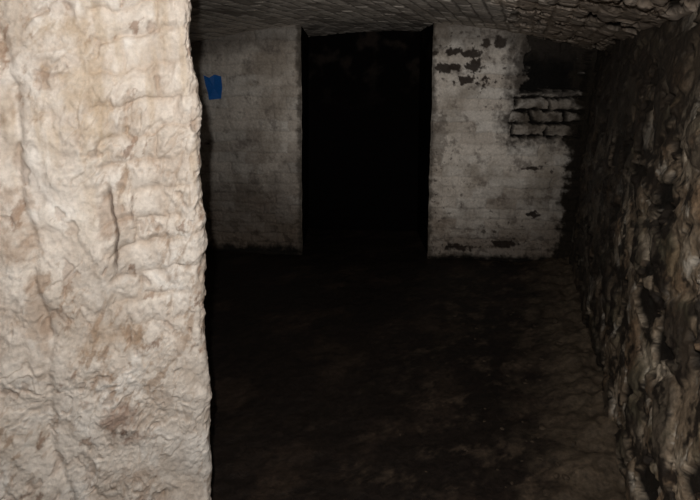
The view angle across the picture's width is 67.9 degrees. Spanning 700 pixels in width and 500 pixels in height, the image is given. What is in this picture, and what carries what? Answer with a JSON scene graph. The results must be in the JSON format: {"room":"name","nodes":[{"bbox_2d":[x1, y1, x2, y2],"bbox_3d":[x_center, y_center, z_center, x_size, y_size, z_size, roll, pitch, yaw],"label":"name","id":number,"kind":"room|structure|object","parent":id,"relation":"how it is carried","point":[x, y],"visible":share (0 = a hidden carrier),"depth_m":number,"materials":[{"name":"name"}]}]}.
{"room":"cellar","nodes":[
{"label":"cellar","id":0,"kind":"room"},
{"bbox_2d":[190,23,597,261],"bbox_3d":[0.168,-0.864,4.311,3.646,1.920,0.160,2,18,6],"label":"wall","id":1,"kind":"structure","parent":0,"point":[509,116],"depth_m":4.21,"materials":[{"name":"brick"}]},
{"bbox_2d":[203,74,221,99],"bbox_3d":[-1.105,-1.316,4.204,0.148,0.195,0.011,2,18,6],"label":"scrap","id":2,"kind":"object","parent":1,"relation":"attached to","point":[213,84],"visible":1,"depth_m":4.20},
{"bbox_2d":[300,23,434,258],"bbox_3d":[0.128,-0.983,4.656,1.121,1.932,0.956,0,18,0],"label":"doorway","id":3,"kind":"object","parent":1,"relation":"in","point":[367,96],"depth_m":5.01,"materials":[{"name":"black brick"}]},
{"bbox_2d":[203,228,626,499],"bbox_3d":[-0.562,0.691,2.470,3.520,0.120,7.754,6,19,17],"label":"floor","id":4,"kind":"structure","parent":0,"point":[319,359],"depth_m":2.67,"materials":[{"name":"brown soil"}]},
{"bbox_2d":[0,0,211,499],"bbox_3d":[-0.924,0.031,1.511,1.168,1.947,0.896,0,18,0],"label":"wall","id":5,"kind":"structure","parent":4,"relation":"on","point":[106,394],"depth_m":1.29,"materials":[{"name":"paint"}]},
{"bbox_2d":[399,310,576,495],"bbox_3d":[0.692,0.701,2.521,0.727,0.060,2.194,6,19,18],"label":"rubble","id":6,"kind":"object","parent":4,"relation":"on","point":[546,492],"visible":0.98,"depth_m":2.22,"materials":[{"name":"grey stone"}]},
{"bbox_2d":[189,0,699,50],"bbox_3d":[-0.577,-0.956,1.934,3.551,0.270,7.761,6,19,17],"label":"ceiling","id":7,"kind":"structure","parent":0,"point":[587,24],"depth_m":3.09,"materials":[{"name":"stone"}]},
{"bbox_2d":[569,5,699,499],"bbox_3d":[1.076,0.007,1.813,0.082,1.827,5.718,6,19,17],"label":"wall","id":8,"kind":"structure","parent":0,"point":[634,257],"depth_m":1.92,"materials":[{"name":"stone"}]}
]}

